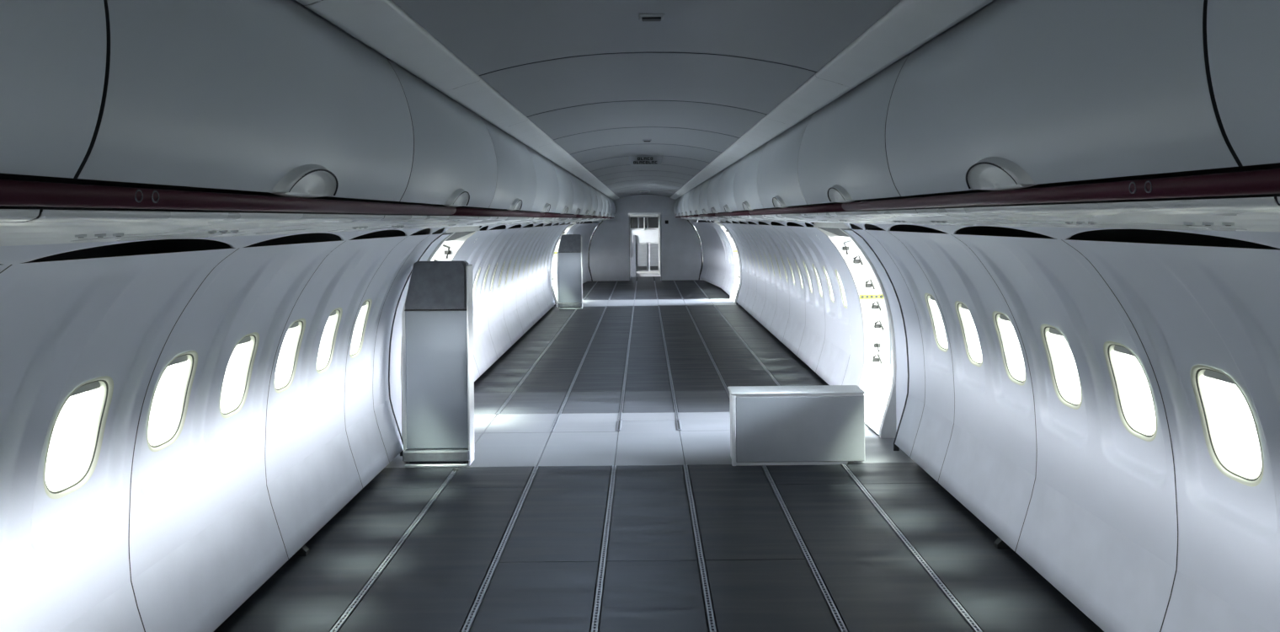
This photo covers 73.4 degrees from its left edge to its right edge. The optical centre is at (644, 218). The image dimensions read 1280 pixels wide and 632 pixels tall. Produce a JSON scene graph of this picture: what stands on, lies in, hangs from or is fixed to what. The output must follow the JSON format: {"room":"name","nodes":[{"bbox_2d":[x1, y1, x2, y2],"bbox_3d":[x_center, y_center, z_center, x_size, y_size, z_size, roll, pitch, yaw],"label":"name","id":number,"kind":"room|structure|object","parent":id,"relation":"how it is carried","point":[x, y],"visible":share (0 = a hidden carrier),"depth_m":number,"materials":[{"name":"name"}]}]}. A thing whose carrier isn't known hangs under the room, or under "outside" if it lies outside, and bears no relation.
{"room":"aircraft cabin","nodes":[
{"label":"aircraft cabin","id":0,"kind":"room"},
{"bbox_2d":[0,221,599,631],"bbox_3d":[-1.498,0.860,10.720,0.667,1.612,24.080,-1,0,0],"label":"wall","id":1,"kind":"structure","parent":0,"point":[178,536],"depth_m":3.29,"materials":[{"name":"white plastic"}]},
{"bbox_2d":[0,208,39,223],"bbox_3d":[-1.092,0.018,0.405,0.501,0.072,1.584,-1,0,0],"label":"panel","id":2,"kind":"object","parent":1,"relation":"attached to","point":[6,215],"visible":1,"depth_m":1.16,"materials":[{"name":"grey plastic"}]},
{"bbox_2d":[43,375,113,498],"bbox_3d":[-1.797,0.682,2.700,0.148,0.363,0.276,-1,0,0],"label":"window","id":3,"kind":"structure","parent":1,"relation":"in","point":[99,390],"depth_m":2.80,"materials":[{"name":"white plastic"}]},
{"bbox_2d":[69,381,100,396],"bbox_3d":[-1.766,0.529,2.700,0.016,0.038,0.188,-1,0,0],"label":"shade","id":4,"kind":"object","parent":3,"relation":"attached to","point":[95,386],"depth_m":2.73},
{"bbox_2d":[146,350,197,451],"bbox_3d":[-1.797,0.682,3.233,0.148,0.363,0.276,-1,0,0],"label":"window","id":5,"kind":"structure","parent":1,"relation":"in","point":[171,428],"depth_m":3.34,"materials":[{"name":"white plastic"}]},
{"bbox_2d":[168,354,187,366],"bbox_3d":[-1.766,0.529,3.233,0.016,0.038,0.188,-1,0,0],"label":"shade","id":6,"kind":"object","parent":5,"relation":"attached to","point":[183,359],"depth_m":3.27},
{"bbox_2d":[0,209,384,245],"bbox_3d":[-1.092,0.018,1.995,0.501,0.072,1.584,-1,0,0],"label":"panel","id":7,"kind":"object","parent":1,"relation":"attached to","point":[50,226],"visible":1,"depth_m":1.75,"materials":[{"name":"grey plastic"}]},
{"bbox_2d":[94,233,106,237],"bbox_3d":[-1.100,0.032,1.737,0.019,0.010,0.019,-1,0,45],"label":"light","id":8,"kind":"object","parent":7,"relation":"attached to","point":[99,235],"depth_m":1.73,"materials":[{"name":"grey plastic"}]},
{"bbox_2d":[219,331,259,418],"bbox_3d":[-1.797,0.682,3.766,0.148,0.363,0.276,-1,0,0],"label":"window","id":9,"kind":"structure","parent":1,"relation":"in","point":[236,400],"depth_m":3.87,"materials":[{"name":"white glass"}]},
{"bbox_2d":[237,336,250,344],"bbox_3d":[-1.766,0.529,3.766,0.016,0.038,0.188,-1,0,0],"label":"shade","id":10,"kind":"object","parent":9,"relation":"attached to","point":[247,339],"depth_m":3.82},
{"bbox_2d":[273,318,305,393],"bbox_3d":[-1.797,0.682,4.299,0.148,0.363,0.276,-1,0,0],"label":"window","id":11,"kind":"structure","parent":1,"relation":"in","point":[287,372],"depth_m":4.41,"materials":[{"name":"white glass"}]},
{"bbox_2d":[289,321,298,328],"bbox_3d":[-1.766,0.529,4.299,0.016,0.038,0.188,-1,0,0],"label":"shade","id":12,"kind":"object","parent":11,"relation":"attached to","point":[295,325],"depth_m":4.35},
{"bbox_2d":[315,307,342,373],"bbox_3d":[-1.797,0.682,4.832,0.148,0.363,0.276,-1,0,0],"label":"window","id":13,"kind":"structure","parent":1,"relation":"in","point":[324,360],"depth_m":4.94,"materials":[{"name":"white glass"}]},
{"bbox_2d":[232,214,479,236],"bbox_3d":[-1.092,0.018,3.585,0.501,0.072,1.584,-1,0,0],"label":"panel","id":14,"kind":"object","parent":1,"relation":"attached to","point":[388,221],"visible":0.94,"depth_m":3.32,"materials":[{"name":"grey plastic"}]},
{"bbox_2d":[349,298,372,357],"bbox_3d":[-1.797,0.682,5.365,0.148,0.363,0.276,-1,0,0],"label":"window","id":15,"kind":"structure","parent":1,"relation":"in","point":[360,325],"depth_m":5.47,"materials":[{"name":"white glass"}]},
{"bbox_2d":[388,225,479,455],"bbox_3d":[-1.757,0.848,6.587,0.772,1.600,1.226,-1,0,0],"label":"door","id":16,"kind":"structure","parent":1,"relation":"in","point":[439,249],"depth_m":6.23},
{"bbox_2d":[384,216,522,229],"bbox_3d":[-1.092,0.018,5.175,0.501,0.072,1.584,-1,0,0],"label":"panel","id":17,"kind":"object","parent":1,"relation":"attached to","point":[481,220],"visible":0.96,"depth_m":4.98,"materials":[{"name":"grey plastic"}]},
{"bbox_2d":[473,266,480,298],"bbox_3d":[-1.797,0.682,9.005,0.148,0.363,0.276,-1,0,0],"label":"window","id":18,"kind":"structure","parent":1,"relation":"in","point":[479,269],"depth_m":9.12,"materials":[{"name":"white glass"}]},
{"bbox_2d":[481,264,490,296],"bbox_3d":[-1.797,0.682,9.537,0.148,0.363,0.276,-1,0,0],"label":"window","id":19,"kind":"structure","parent":1,"relation":"in","point":[487,272],"depth_m":9.65,"materials":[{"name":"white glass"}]},
{"bbox_2d":[490,262,497,292],"bbox_3d":[-1.797,0.682,10.070,0.148,0.363,0.276,-1,0,0],"label":"window","id":20,"kind":"structure","parent":1,"relation":"in","point":[493,279],"depth_m":10.19,"materials":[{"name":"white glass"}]},
{"bbox_2d":[452,217,548,227],"bbox_3d":[-1.092,0.018,6.765,0.501,0.072,1.584,-1,0,0],"label":"panel","id":21,"kind":"object","parent":1,"relation":"attached to","point":[524,219],"visible":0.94,"depth_m":6.61,"materials":[{"name":"grey plastic"}]},
{"bbox_2d":[492,217,565,225],"bbox_3d":[-1.092,0.018,8.355,0.501,0.072,1.584,-1,0,0],"label":"panel","id":22,"kind":"object","parent":1,"relation":"attached to","point":[549,218],"visible":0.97,"depth_m":8.23,"materials":[{"name":"grey plastic"}]},
{"bbox_2d":[522,218,576,223],"bbox_3d":[-1.092,0.018,9.945,0.501,0.072,1.584,-1,0,0],"label":"panel","id":23,"kind":"object","parent":1,"relation":"attached to","point":[565,218],"visible":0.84,"depth_m":9.81,"materials":[{"name":"grey plastic"}]},
{"bbox_2d":[549,221,575,306],"bbox_3d":[-1.757,0.848,16.797,0.772,1.600,1.206,-1,0,0],"label":"door","id":24,"kind":"structure","parent":1,"relation":"in","point":[553,283],"depth_m":17.29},
{"bbox_2d":[0,0,1279,264],"bbox_3d":[0.016,-0.355,10.732,3.300,1.030,24.064,-1,0,0],"label":"passenger service panel","id":25,"kind":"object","parent":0,"point":[1140,236],"depth_m":3.04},
{"bbox_2d":[0,0,106,178],"bbox_3d":[-1.048,-0.294,0.405,0.610,0.494,1.588,-1,0,0],"label":"bin","id":26,"kind":"object","parent":25,"relation":"attached to","point":[53,52],"visible":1,"depth_m":1.10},
{"bbox_2d":[0,0,413,201],"bbox_3d":[-1.048,-0.294,1.995,0.610,0.494,1.588,-1,0,0],"label":"bin","id":27,"kind":"object","parent":25,"relation":"attached to","point":[273,98],"visible":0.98,"depth_m":1.64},
{"bbox_2d":[0,179,456,214],"bbox_3d":[-0.810,-0.033,1.992,0.058,0.033,3.174,-1,0,0],"label":"rail","id":28,"kind":"object","parent":27,"relation":"attached to","point":[15,193],"visible":1,"depth_m":1.43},
{"bbox_2d":[352,57,497,207],"bbox_3d":[-1.048,-0.294,3.585,0.610,0.494,1.588,-1,0,0],"label":"bin","id":29,"kind":"object","parent":25,"relation":"attached to","point":[454,164],"visible":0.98,"depth_m":3.32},
{"bbox_2d":[461,116,536,210],"bbox_3d":[-1.048,-0.294,5.175,0.610,0.494,1.588,-1,0,0],"label":"bin","id":30,"kind":"object","parent":25,"relation":"attached to","point":[515,189],"visible":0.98,"depth_m":4.99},
{"bbox_2d":[452,207,544,216],"bbox_3d":[-0.810,-0.033,5.172,0.056,0.033,3.174,-1,0,0],"label":"rail","id":31,"kind":"object","parent":30,"relation":"attached to","point":[463,211],"visible":0.9,"depth_m":4.46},
{"bbox_2d":[515,144,559,212],"bbox_3d":[-1.048,-0.294,6.765,0.610,0.494,1.588,-1,0,0],"label":"bin","id":32,"kind":"object","parent":25,"relation":"attached to","point":[546,197],"visible":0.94,"depth_m":6.61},
{"bbox_2d":[542,159,574,213],"bbox_3d":[-1.048,-0.294,8.355,0.610,0.494,1.588,-1,0,0],"label":"bin","id":33,"kind":"object","parent":25,"relation":"attached to","point":[566,198],"visible":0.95,"depth_m":8.22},
{"bbox_2d":[542,213,576,217],"bbox_3d":[-0.810,-0.033,8.352,0.056,0.033,3.174,-1,0,0],"label":"rail","id":34,"kind":"object","parent":33,"relation":"attached to","point":[546,215],"visible":0.91,"depth_m":7.85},
{"bbox_2d":[555,170,584,214],"bbox_3d":[-1.048,-0.294,9.945,0.610,0.494,1.588,-1,0,0],"label":"bin","id":35,"kind":"object","parent":25,"relation":"attached to","point":[578,200],"visible":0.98,"depth_m":9.81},
{"bbox_2d":[569,177,591,215],"bbox_3d":[-1.048,-0.294,11.535,0.610,0.494,1.588,-1,0,0],"label":"bin","id":36,"kind":"object","parent":25,"relation":"attached to","point":[588,198],"visible":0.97,"depth_m":11.40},
{"bbox_2d":[583,182,597,215],"bbox_3d":[-1.048,-0.294,13.125,0.610,0.494,1.588,-1,0,0],"label":"bin","id":37,"kind":"object","parent":25,"relation":"attached to","point":[594,200],"visible":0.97,"depth_m":13.04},
{"bbox_2d":[592,186,602,216],"bbox_3d":[-1.048,-0.294,14.715,0.610,0.494,1.588,-1,0,0],"label":"bin","id":38,"kind":"object","parent":25,"relation":"attached to","point":[599,212],"visible":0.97,"depth_m":14.59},
{"bbox_2d":[598,190,606,216],"bbox_3d":[-1.048,-0.294,16.305,0.610,0.494,1.588,-1,0,0],"label":"bin","id":39,"kind":"object","parent":25,"relation":"attached to","point":[604,210],"visible":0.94,"depth_m":16.19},
{"bbox_2d":[597,193,609,216],"bbox_3d":[-1.048,-0.294,17.895,0.610,0.494,1.588,-1,0,0],"label":"bin","id":40,"kind":"object","parent":25,"relation":"attached to","point":[607,212],"visible":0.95,"depth_m":17.75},
{"bbox_2d":[605,194,612,216],"bbox_3d":[-1.048,-0.294,19.485,0.610,0.494,1.588,-1,0,0],"label":"bin","id":41,"kind":"object","parent":25,"relation":"attached to","point":[609,199],"visible":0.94,"depth_m":19.34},
{"bbox_2d":[608,197,615,217],"bbox_3d":[-1.048,-0.294,21.485,0.610,0.494,2.408,-1,0,0],"label":"bin","id":42,"kind":"object","parent":25,"relation":"attached to","point":[613,214],"visible":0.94,"depth_m":21.36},
{"bbox_2d":[673,196,680,216],"bbox_3d":[1.082,-0.316,21.485,0.610,0.494,2.408,-1,0,0],"label":"bin","id":43,"kind":"object","parent":25,"relation":"attached to","point":[675,210],"visible":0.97,"depth_m":21.35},
{"bbox_2d":[677,194,683,215],"bbox_3d":[1.082,-0.316,19.485,0.610,0.494,1.588,-1,0,0],"label":"bin","id":44,"kind":"object","parent":25,"relation":"attached to","point":[680,198],"visible":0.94,"depth_m":19.35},
{"bbox_2d":[680,192,692,215],"bbox_3d":[1.082,-0.316,17.895,0.610,0.494,1.588,-1,0,0],"label":"bin","id":45,"kind":"object","parent":25,"relation":"attached to","point":[682,211],"visible":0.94,"depth_m":17.79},
{"bbox_2d":[683,189,691,215],"bbox_3d":[1.082,-0.316,16.305,0.610,0.494,1.588,-1,0,0],"label":"bin","id":46,"kind":"object","parent":25,"relation":"attached to","point":[685,200],"visible":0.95,"depth_m":16.19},
{"bbox_2d":[687,186,702,214],"bbox_3d":[1.082,-0.316,14.715,0.610,0.494,1.588,-1,0,0],"label":"bin","id":47,"kind":"object","parent":25,"relation":"attached to","point":[690,210],"visible":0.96,"depth_m":14.63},
{"bbox_2d":[692,181,713,214],"bbox_3d":[1.082,-0.316,13.125,0.610,0.494,1.588,-1,0,0],"label":"bin","id":48,"kind":"object","parent":25,"relation":"attached to","point":[696,197],"visible":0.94,"depth_m":13.00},
{"bbox_2d":[698,176,723,213],"bbox_3d":[1.082,-0.316,11.535,0.610,0.494,1.588,-1,0,0],"label":"bin","id":49,"kind":"object","parent":25,"relation":"attached to","point":[703,205],"visible":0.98,"depth_m":11.42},
{"bbox_2d":[706,168,734,213],"bbox_3d":[1.082,-0.316,9.945,0.610,0.494,1.588,-1,0,0],"label":"bin","id":50,"kind":"object","parent":25,"relation":"attached to","point":[712,195],"visible":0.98,"depth_m":9.81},
{"bbox_2d":[717,158,755,212],"bbox_3d":[1.082,-0.316,8.355,0.610,0.494,1.588,-1,0,0],"label":"bin","id":51,"kind":"object","parent":25,"relation":"attached to","point":[725,191],"visible":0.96,"depth_m":8.22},
{"bbox_2d":[714,210,751,215],"bbox_3d":[0.850,-0.051,8.352,0.056,0.033,3.174,-1,0,0],"label":"rail","id":52,"kind":"object","parent":51,"relation":"attached to","point":[745,212],"visible":0.85,"depth_m":7.91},
{"bbox_2d":[733,141,787,210],"bbox_3d":[1.082,-0.316,6.765,0.610,0.494,1.588,-1,0,0],"label":"bin","id":53,"kind":"object","parent":25,"relation":"attached to","point":[745,191],"visible":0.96,"depth_m":6.61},
{"bbox_2d":[757,113,839,207],"bbox_3d":[1.082,-0.316,5.175,0.610,0.494,1.588,-1,0,0],"label":"bin","id":54,"kind":"object","parent":25,"relation":"attached to","point":[778,185],"visible":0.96,"depth_m":4.98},
{"bbox_2d":[748,202,845,214],"bbox_3d":[0.850,-0.051,5.172,0.056,0.033,3.174,-1,0,0],"label":"rail","id":55,"kind":"object","parent":54,"relation":"attached to","point":[831,207],"visible":0.87,"depth_m":4.47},
{"bbox_2d":[797,53,945,204],"bbox_3d":[1.082,-0.316,3.585,0.610,0.494,1.588,-1,0,0],"label":"bin","id":56,"kind":"object","parent":25,"relation":"attached to","point":[842,155],"visible":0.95,"depth_m":3.32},
{"bbox_2d":[885,0,1279,196],"bbox_3d":[1.082,-0.316,1.995,0.610,0.494,1.588,-1,0,0],"label":"bin","id":57,"kind":"object","parent":25,"relation":"attached to","point":[1015,94],"visible":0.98,"depth_m":1.65,"materials":[{"name":"plastic"}]},
{"bbox_2d":[841,168,1279,210],"bbox_3d":[0.849,-0.051,1.992,0.058,0.033,3.174,-1,0,0],"label":"rail","id":58,"kind":"object","parent":57,"relation":"attached to","point":[1265,181],"visible":1,"depth_m":1.51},
{"bbox_2d":[1206,0,1279,165],"bbox_3d":[1.082,-0.316,0.405,0.610,0.494,1.588,-1,0,0],"label":"bin","id":59,"kind":"object","parent":25,"relation":"attached to","point":[1243,36],"visible":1,"depth_m":1.13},
{"bbox_2d":[612,194,676,215],"bbox_3d":[0.015,-0.508,22.786,3.800,0.825,0.040,-1,0,0],"label":"wall","id":60,"kind":"structure","parent":0,"point":[637,203],"depth_m":22.77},
{"bbox_2d":[391,0,901,197],"bbox_3d":[0.014,-0.595,10.700,1.520,0.131,24.000,-1,0,0],"label":"ceiling","id":61,"kind":"structure","parent":0,"point":[600,80],"depth_m":3.39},
{"bbox_2d":[295,0,619,200],"bbox_3d":[-0.715,-0.526,10.700,0.153,0.064,23.996,-1,0,0],"label":"ceiling panel","id":62,"kind":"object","parent":61,"relation":"attached to","point":[381,25],"depth_m":2.86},
{"bbox_2d":[628,154,662,165],"bbox_3d":[0.014,-0.600,8.769,0.350,0.092,0.062,-1,0,0],"label":"sign","id":63,"kind":"object","parent":61,"relation":"attached to","point":[633,160],"visible":1,"depth_m":8.75,"materials":[{"name":"black plastic"}]},
{"bbox_2d":[638,13,664,21],"bbox_3d":[0.023,-0.640,2.720,0.082,0.022,0.056,-1,0,0],"label":"ceiling sensor","id":64,"kind":"object","parent":61,"relation":"attached to","point":[643,17],"visible":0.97,"depth_m":2.70,"materials":[{"name":"black plastic"}]},
{"bbox_2d":[669,0,993,199],"bbox_3d":[0.744,-0.542,10.700,0.153,0.064,23.996,-1,0,0],"label":"ceiling panel","id":65,"kind":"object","parent":61,"relation":"attached to","point":[909,24],"depth_m":2.94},
{"bbox_2d":[213,276,1103,631],"bbox_3d":[0.038,1.679,12.050,4.400,0.102,26.900,-1,0,0],"label":"floor","id":66,"kind":"structure","parent":0,"point":[760,578],"depth_m":4.61,"materials":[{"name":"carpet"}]},
{"bbox_2d":[330,470,456,631],"bbox_3d":[-1.238,1.648,2.150,0.034,0.015,6.900,-1,0,0],"label":"track","id":67,"kind":"object","parent":66,"relation":"on","point":[354,605],"visible":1,"depth_m":4.13,"materials":[{"name":"grey metal"}]},
{"bbox_2d":[401,260,474,467],"bbox_3d":[-1.395,0.963,5.815,0.459,1.363,0.250,-1,0,0],"label":"partition","id":68,"kind":"object","parent":66,"relation":"on","point":[437,314],"visible":1,"depth_m":5.74,"materials":[{"name":"grey plastic"}]},
{"bbox_2d":[405,260,468,309],"bbox_3d":[-1.391,0.441,5.758,0.411,0.318,0.084,-1,0,0],"label":"panel","id":69,"kind":"object","parent":68,"relation":"on","point":[441,284],"depth_m":5.72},
{"bbox_2d":[461,465,538,631],"bbox_3d":[-0.713,1.642,2.195,0.034,0.015,6.990,-1,0,0],"label":"track","id":70,"kind":"object","parent":66,"relation":"on","point":[467,626],"visible":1,"depth_m":4.14,"materials":[{"name":"grey metal"}]},
{"bbox_2d":[496,309,576,414],"bbox_3d":[-1.238,1.648,11.670,0.034,0.015,8.860,-1,0,0],"label":"track","id":71,"kind":"object","parent":66,"relation":"on","point":[521,381],"visible":0.98,"depth_m":9.28,"materials":[{"name":"grey metal"}]},
{"bbox_2d":[556,234,582,309],"bbox_3d":[-1.371,0.963,15.825,0.459,1.363,0.250,-1,0,0],"label":"cabinet","id":72,"kind":"object","parent":66,"relation":"on","point":[569,258],"visible":1,"depth_m":15.75,"materials":[{"name":"grey plastic"}]},
{"bbox_2d":[558,234,581,251],"bbox_3d":[-1.366,0.440,15.768,0.411,0.318,0.084,-1,0,0],"label":"panel","id":73,"kind":"object","parent":72,"relation":"on","point":[568,242],"depth_m":15.73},
{"bbox_2d":[549,306,607,431],"bbox_3d":[-0.713,1.642,11.360,0.034,0.015,9.480,-1,0,0],"label":"track","id":74,"kind":"object","parent":66,"relation":"on","point":[571,386],"visible":1,"depth_m":8.87,"materials":[{"name":"grey metal"}]},
{"bbox_2d":[590,464,617,631],"bbox_3d":[-0.198,1.637,2.195,0.034,0.015,6.990,-1,0,0],"label":"track","id":75,"kind":"object","parent":66,"relation":"on","point":[602,565],"visible":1,"depth_m":4.13,"materials":[{"name":"grey metal"}]},
{"bbox_2d":[587,214,630,281],"bbox_3d":[-0.972,0.765,22.791,1.200,1.750,0.074,-1,0,0],"label":"bulkhead","id":76,"kind":"object","parent":66,"relation":"on","point":[609,258],"visible":0.83,"depth_m":22.77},
{"bbox_2d":[616,420,621,430],"bbox_3d":[-0.198,1.628,6.785,0.034,0.006,0.330,-1,0,0],"label":"track cover","id":77,"kind":"object","parent":66,"relation":"on","point":[619,422],"visible":1,"depth_m":6.76,"materials":[{"name":"black plastic"}]},
{"bbox_2d":[618,305,634,420],"bbox_3d":[-0.198,1.637,11.540,0.034,0.015,9.120,-1,0,0],"label":"track","id":78,"kind":"object","parent":66,"relation":"on","point":[623,390],"visible":0.99,"depth_m":9.17,"materials":[{"name":"grey metal"}]},
{"bbox_2d":[628,212,661,277],"bbox_3d":[0.025,0.530,24.685,1.000,2.200,0.830,-1,0,0],"label":"doorway","id":79,"kind":"object","parent":66,"relation":"on","point":[644,226],"visible":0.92,"depth_m":24.30,"materials":[{"name":"white plastic"}]},
{"bbox_2d":[657,305,679,419],"bbox_3d":[0.272,1.632,11.540,0.034,0.015,9.120,-1,0,0],"label":"track","id":80,"kind":"object","parent":66,"relation":"on","point":[674,398],"visible":1,"depth_m":9.16,"materials":[{"name":"grey metal"}]},
{"bbox_2d":[675,419,681,430],"bbox_3d":[0.272,1.623,6.785,0.034,0.006,0.330,-1,0,0],"label":"track cover","id":81,"kind":"object","parent":66,"relation":"on","point":[678,421],"visible":1,"depth_m":6.76,"materials":[{"name":"grey metal"}]},
{"bbox_2d":[660,213,703,280],"bbox_3d":[1.028,0.744,22.782,1.200,1.750,0.092,-1,0,0],"label":"bulkhead","id":82,"kind":"object","parent":66,"relation":"on","point":[681,258],"visible":0.88,"depth_m":22.77,"materials":[{"name":"grey plastic"}]},
{"bbox_2d":[682,464,717,631],"bbox_3d":[0.272,1.632,2.195,0.034,0.015,6.990,-1,0,0],"label":"track","id":83,"kind":"object","parent":66,"relation":"on","point":[711,621],"visible":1,"depth_m":4.12,"materials":[{"name":"grey metal"}]},
{"bbox_2d":[685,305,729,398],"bbox_3d":[0.787,1.626,11.360,0.034,0.015,9.480,-1,0,0],"label":"track","id":84,"kind":"object","parent":66,"relation":"on","point":[722,380],"visible":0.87,"depth_m":9.98,"materials":[{"name":"grey metal"}]},
{"bbox_2d":[713,304,780,385],"bbox_3d":[1.312,1.621,11.670,0.034,0.015,8.860,-1,0,0],"label":"track","id":85,"kind":"object","parent":66,"relation":"on","point":[773,378],"visible":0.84,"depth_m":10.48,"materials":[{"name":"grey metal"}]},
{"bbox_2d":[727,384,865,465],"bbox_3d":[1.016,1.378,5.759,0.886,0.482,0.226,-1,0,0],"label":"partition","id":86,"kind":"object","parent":66,"relation":"on","point":[816,424],"depth_m":5.65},
{"bbox_2d":[760,464,847,631],"bbox_3d":[0.787,1.626,2.195,0.034,0.015,6.990,-1,0,0],"label":"track","id":87,"kind":"object","parent":66,"relation":"on","point":[840,626],"visible":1,"depth_m":4.10,"materials":[{"name":"grey metal"}]},
{"bbox_2d":[840,464,982,631],"bbox_3d":[1.312,1.621,2.195,0.034,0.015,6.990,-1,0,0],"label":"track","id":88,"kind":"object","parent":66,"relation":"on","point":[949,595],"visible":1,"depth_m":4.10,"materials":[{"name":"grey metal"}]},
{"bbox_2d":[690,220,1279,631],"bbox_3d":[1.555,0.828,10.720,0.667,1.612,24.080,-1,0,0],"label":"wall","id":89,"kind":"structure","parent":0,"point":[1138,534],"depth_m":3.44,"materials":[{"name":"white plastic"}]},
{"bbox_2d":[714,220,741,304],"bbox_3d":[1.815,0.811,16.797,0.772,1.600,1.206,-1,0,0],"label":"door","id":90,"kind":"structure","parent":89,"relation":"in","point":[738,280],"depth_m":17.29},
{"bbox_2d":[705,216,753,221],"bbox_3d":[1.132,-0.006,11.535,0.501,0.072,1.584,-1,0,0],"label":"panel","id":91,"kind":"object","parent":89,"relation":"attached to","point":[706,216],"visible":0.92,"depth_m":11.46,"materials":[{"name":"white plastic"}]},
{"bbox_2d":[714,216,770,221],"bbox_3d":[1.132,-0.006,9.945,0.501,0.072,1.584,-1,0,0],"label":"panel","id":92,"kind":"object","parent":89,"relation":"attached to","point":[726,217],"visible":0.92,"depth_m":9.85,"materials":[{"name":"white plastic"}]},
{"bbox_2d":[727,215,799,222],"bbox_3d":[1.132,-0.006,8.355,0.501,0.072,1.584,-1,0,0],"label":"panel","id":93,"kind":"object","parent":89,"relation":"attached to","point":[737,216],"visible":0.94,"depth_m":8.19,"materials":[{"name":"white plastic"}]},
{"bbox_2d":[744,214,842,223],"bbox_3d":[1.132,-0.006,6.765,0.501,0.072,1.584,-1,0,0],"label":"panel","id":94,"kind":"object","parent":89,"relation":"attached to","point":[763,216],"visible":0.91,"depth_m":6.60,"materials":[{"name":"white plastic"}]},
{"bbox_2d":[794,259,803,288],"bbox_3d":[1.851,0.644,10.070,0.148,0.363,0.276,-1,0,0],"label":"window","id":95,"kind":"structure","parent":89,"relation":"in","point":[799,274],"depth_m":10.19,"materials":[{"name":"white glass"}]},
{"bbox_2d":[803,261,812,293],"bbox_3d":[1.851,0.644,9.537,0.148,0.363,0.276,-1,0,0],"label":"window","id":96,"kind":"structure","parent":89,"relation":"in","point":[805,267],"depth_m":9.65,"materials":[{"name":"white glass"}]},
{"bbox_2d":[812,262,822,298],"bbox_3d":[1.851,0.644,9.005,0.148,0.363,0.276,-1,0,0],"label":"window","id":97,"kind":"structure","parent":89,"relation":"in","point":[813,267],"depth_m":9.12,"materials":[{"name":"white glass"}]},
{"bbox_2d":[822,266,834,303],"bbox_3d":[1.851,0.644,8.472,0.148,0.363,0.276,-1,0,0],"label":"window","id":98,"kind":"structure","parent":89,"relation":"in","point":[830,291],"depth_m":8.59,"materials":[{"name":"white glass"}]},
{"bbox_2d":[771,213,910,223],"bbox_3d":[1.132,-0.006,5.175,0.501,0.072,1.584,-1,0,0],"label":"panel","id":99,"kind":"object","parent":89,"relation":"attached to","point":[813,216],"visible":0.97,"depth_m":4.99,"materials":[{"name":"white plastic"}]},
{"bbox_2d":[834,268,847,308],"bbox_3d":[1.851,0.644,7.939,0.148,0.363,0.276,-1,0,0],"label":"window","id":100,"kind":"structure","parent":89,"relation":"in","point":[840,285],"depth_m":8.05,"materials":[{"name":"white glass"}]},
{"bbox_2d":[813,222,909,450],"bbox_3d":[1.815,0.811,6.587,0.772,1.600,1.226,-1,0,0],"label":"door","id":101,"kind":"structure","parent":89,"relation":"in","point":[884,377],"depth_m":7.09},
{"bbox_2d":[924,293,948,351],"bbox_3d":[1.851,0.644,5.365,0.148,0.363,0.276,-1,0,0],"label":"window","id":102,"kind":"structure","parent":89,"relation":"in","point":[937,324],"depth_m":5.47,"materials":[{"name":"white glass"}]},
{"bbox_2d":[817,209,1066,227],"bbox_3d":[1.132,-0.006,3.585,0.501,0.072,1.584,-1,0,0],"label":"panel","id":103,"kind":"object","parent":89,"relation":"attached to","point":[911,216],"visible":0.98,"depth_m":3.32,"materials":[{"name":"white plastic"}]},
{"bbox_2d":[954,300,982,367],"bbox_3d":[1.851,0.644,4.832,0.148,0.363,0.276,-1,0,0],"label":"window","id":104,"kind":"structure","parent":89,"relation":"in","point":[973,352],"depth_m":4.94,"materials":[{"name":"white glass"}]},
{"bbox_2d":[992,310,1025,385],"bbox_3d":[1.851,0.644,4.299,0.148,0.363,0.276,-1,0,0],"label":"window","id":105,"kind":"structure","parent":89,"relation":"in","point":[1014,371],"depth_m":4.41,"materials":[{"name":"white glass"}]},
{"bbox_2d":[999,314,1009,320],"bbox_3d":[1.817,0.491,4.299,0.016,0.038,0.188,-1,0,0],"label":"shade","id":106,"kind":"object","parent":105,"relation":"attached to","point":[1002,317],"depth_m":4.35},
{"bbox_2d":[1040,323,1082,409],"bbox_3d":[1.851,0.644,3.766,0.148,0.363,0.276,-1,0,0],"label":"window","id":107,"kind":"structure","parent":89,"relation":"in","point":[1050,334],"depth_m":3.87,"materials":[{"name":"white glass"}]},
{"bbox_2d":[1049,327,1062,335],"bbox_3d":[1.817,0.491,3.766,0.016,0.038,0.188,-1,0,0],"label":"shade","id":108,"kind":"object","parent":107,"relation":"attached to","point":[1053,331],"depth_m":3.81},
{"bbox_2d":[916,196,1279,231],"bbox_3d":[1.132,-0.006,1.995,0.501,0.072,1.584,-1,0,0],"label":"panel","id":109,"kind":"object","parent":89,"relation":"attached to","point":[1252,214],"visible":1,"depth_m":1.78,"materials":[{"name":"white plastic"}]},
{"bbox_2d":[1183,221,1194,225],"bbox_3d":[1.140,0.009,1.797,0.019,0.010,0.019,-1,0,45],"label":"light","id":110,"kind":"object","parent":109,"relation":"attached to","point":[1188,223],"depth_m":1.79,"materials":[{"name":"white plastic"}]},
{"bbox_2d":[1103,341,1157,441],"bbox_3d":[1.851,0.644,3.233,0.148,0.363,0.276,-1,0,0],"label":"window","id":111,"kind":"structure","parent":89,"relation":"in","point":[1131,417],"depth_m":3.34,"materials":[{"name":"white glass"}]},
{"bbox_2d":[1114,345,1134,356],"bbox_3d":[1.817,0.491,3.233,0.016,0.038,0.188,-1,0,0],"label":"shade","id":112,"kind":"object","parent":111,"relation":"attached to","point":[1117,349],"depth_m":3.27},
{"bbox_2d":[1189,364,1263,485],"bbox_3d":[1.851,0.644,2.700,0.148,0.363,0.276,-1,0,0],"label":"window","id":113,"kind":"structure","parent":89,"relation":"in","point":[1204,379],"depth_m":2.80,"materials":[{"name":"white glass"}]},
{"bbox_2d":[1203,369,1234,383],"bbox_3d":[1.817,0.491,2.700,0.016,0.038,0.188,-1,0,0],"label":"shade","id":114,"kind":"object","parent":113,"relation":"attached to","point":[1208,374],"depth_m":2.73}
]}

